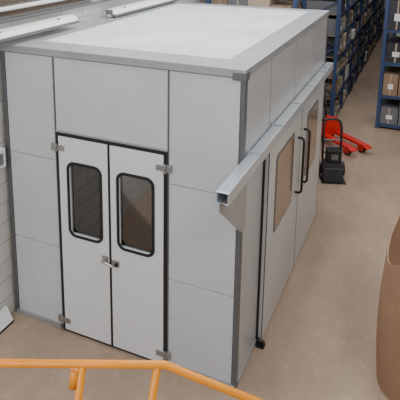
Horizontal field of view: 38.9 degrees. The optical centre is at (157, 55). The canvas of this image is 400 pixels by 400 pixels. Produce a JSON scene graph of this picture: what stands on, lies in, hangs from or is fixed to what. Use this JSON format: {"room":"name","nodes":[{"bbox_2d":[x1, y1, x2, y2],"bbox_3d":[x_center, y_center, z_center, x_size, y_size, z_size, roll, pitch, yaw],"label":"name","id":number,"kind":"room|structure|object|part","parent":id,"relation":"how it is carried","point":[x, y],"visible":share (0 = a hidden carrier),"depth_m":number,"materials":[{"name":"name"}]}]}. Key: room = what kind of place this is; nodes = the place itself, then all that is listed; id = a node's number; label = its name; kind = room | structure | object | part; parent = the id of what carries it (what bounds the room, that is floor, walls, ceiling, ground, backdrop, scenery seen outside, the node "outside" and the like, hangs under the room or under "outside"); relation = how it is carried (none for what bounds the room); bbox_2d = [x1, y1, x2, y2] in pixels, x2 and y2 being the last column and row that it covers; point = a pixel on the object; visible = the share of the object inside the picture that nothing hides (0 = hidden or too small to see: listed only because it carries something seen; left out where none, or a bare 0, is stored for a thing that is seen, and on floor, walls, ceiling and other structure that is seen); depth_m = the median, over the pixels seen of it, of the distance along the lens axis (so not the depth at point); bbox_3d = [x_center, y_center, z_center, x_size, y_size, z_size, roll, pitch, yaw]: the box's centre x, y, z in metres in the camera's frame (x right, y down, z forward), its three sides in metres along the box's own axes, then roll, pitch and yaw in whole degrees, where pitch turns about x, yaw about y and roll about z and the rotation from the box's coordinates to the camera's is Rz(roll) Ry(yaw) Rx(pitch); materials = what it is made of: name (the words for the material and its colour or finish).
{"room":"warehouse","nodes":[
{"label":"warehouse","id":0,"kind":"room"},
{"bbox_2d":[0,0,292,313],"bbox_3d":[2.025,-1.011,13.286,0.200,4.700,31.000,6,14,25],"label":"wall","id":1,"kind":"structure","parent":0,"point":[91,12],"depth_m":6.05,"materials":[{"name":"paint"}]},
{"bbox_2d":[0,147,5,168],"bbox_3d":[-1.628,1.056,5.698,0.077,0.200,0.200,6,14,25],"label":"box","id":2,"kind":"object","parent":1,"relation":"attached to","point":[2,150],"visible":1,"depth_m":5.73,"materials":[{"name":"white plastic"}]},
{"bbox_2d":[0,14,78,42],"bbox_3d":[-1.354,-0.272,5.807,0.212,0.097,1.628,6,14,25],"label":"strip light","id":3,"kind":"object","parent":1,"relation":"attached to","point":[19,31],"visible":1,"depth_m":5.84,"materials":[{"name":"white metal"}]},
{"bbox_2d":[0,0,84,16],"bbox_3d":[-1.841,-0.392,4.959,0.045,0.275,4.750,6,14,25],"label":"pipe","id":4,"kind":"structure","parent":1,"relation":"attached to","point":[2,2],"depth_m":5.90,"materials":[{"name":"metal"}]},
{"bbox_2d":[0,0,110,22],"bbox_3d":[-0.452,-0.869,7.720,0.089,0.164,11.000,6,14,25],"label":"conduit","id":5,"kind":"object","parent":1,"relation":"attached to","point":[19,6],"visible":1,"depth_m":6.00,"materials":[{"name":"grey plastic"}]},
{"bbox_2d":[104,0,178,16],"bbox_3d":[-0.191,-0.739,8.159,0.212,0.097,2.058,6,14,25],"label":"strip light","id":6,"kind":"object","parent":1,"relation":"attached to","point":[117,11],"visible":1,"depth_m":7.73,"materials":[{"name":"white metal"}]},
{"bbox_2d":[0,32,399,399],"bbox_3d":[7.311,1.783,11.272,11.550,0.100,31.000,6,14,25],"label":"floor","id":7,"kind":"structure","parent":0,"point":[319,337],"depth_m":6.03,"materials":[{"name":"concrete"}]},
{"bbox_2d":[0,306,13,333],"bbox_3d":[-1.727,2.839,5.818,0.110,0.165,0.604,6,14,25],"label":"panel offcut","id":8,"kind":"object","parent":7,"relation":"on","point":[6,319],"visible":1,"depth_m":6.01,"materials":[{"name":"white metal"}]},
{"bbox_2d":[0,359,262,399],"bbox_3d":[-0.218,2.573,2.310,3.500,2.181,1.162,0,12,0],"label":"guardrail","id":9,"kind":"object","parent":7,"relation":"on","point":[78,367],"visible":1,"depth_m":2.59,"materials":[{"name":"orange metal"}]},
{"bbox_2d":[0,2,333,387],"bbox_3d":[0.359,1.162,6.806,2.650,3.020,4.640,6,14,25],"label":"booth","id":10,"kind":"object","parent":7,"relation":"on","point":[163,160],"visible":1,"depth_m":5.40,"materials":[{"name":"grey metal"}]},
{"bbox_3d":[-0.707,1.844,5.607,0.551,2.138,0.060,6,14,25],"label":"door","id":11,"kind":"part","parent":10,"relation":"part of","materials":[{"name":"white metal"}]},
{"bbox_3d":[-0.186,1.898,5.360,0.551,2.138,0.060,6,14,25],"label":"door","id":12,"kind":"part","parent":10,"relation":"part of","materials":[{"name":"white metal"}]},
{"bbox_2d":[206,0,306,8],"bbox_3d":[1.772,0.044,10.342,1.660,3.694,0.840,6,14,25],"label":"storage rack","id":13,"kind":"object","parent":7,"relation":"on","point":[294,4],"visible":0.02,"depth_m":9.86,"materials":[{"name":"blue paint"}]},
{"bbox_2d":[319,118,345,184],"bbox_3d":[2.962,1.600,9.537,0.466,0.999,0.519,1,12,6],"label":"hand truck","id":14,"kind":"object","parent":7,"relation":"on","point":[331,167],"visible":0.88,"depth_m":9.41,"materials":[{"name":"black metal"}]},
{"bbox_2d":[298,0,385,119],"bbox_3d":[6.315,-2.023,17.931,1.032,4.497,13.610,6,14,25],"label":"storage rack","id":15,"kind":"object","parent":7,"relation":"on","point":[355,27],"visible":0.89,"depth_m":13.51,"materials":[{"name":"blue metal"}]},
{"bbox_2d":[321,78,371,154],"bbox_3d":[3.571,1.166,10.950,0.480,1.244,1.230,-5,13,-21],"label":"truck","id":16,"kind":"object","parent":7,"relation":"on","point":[332,127],"visible":0.84,"depth_m":11.06,"materials":[{"name":"red paint"}]},
{"bbox_2d":[374,0,399,128],"bbox_3d":[7.196,-0.493,10.944,5.210,4.487,1.061,6,14,25],"label":"storage rack","id":17,"kind":"object","parent":7,"relation":"on","point":[388,101],"visible":1,"depth_m":11.80,"materials":[{"name":"blue metal"}]},
{"bbox_2d":[376,214,399,399],"bbox_3d":[2.432,2.171,5.466,0.788,1.620,2.125,1,12,3],"label":"cardboard sheet","id":18,"kind":"object","parent":7,"relation":"on","point":[388,316],"visible":1,"depth_m":5.00,"materials":[{"name":"brown cardboard"}]}
]}

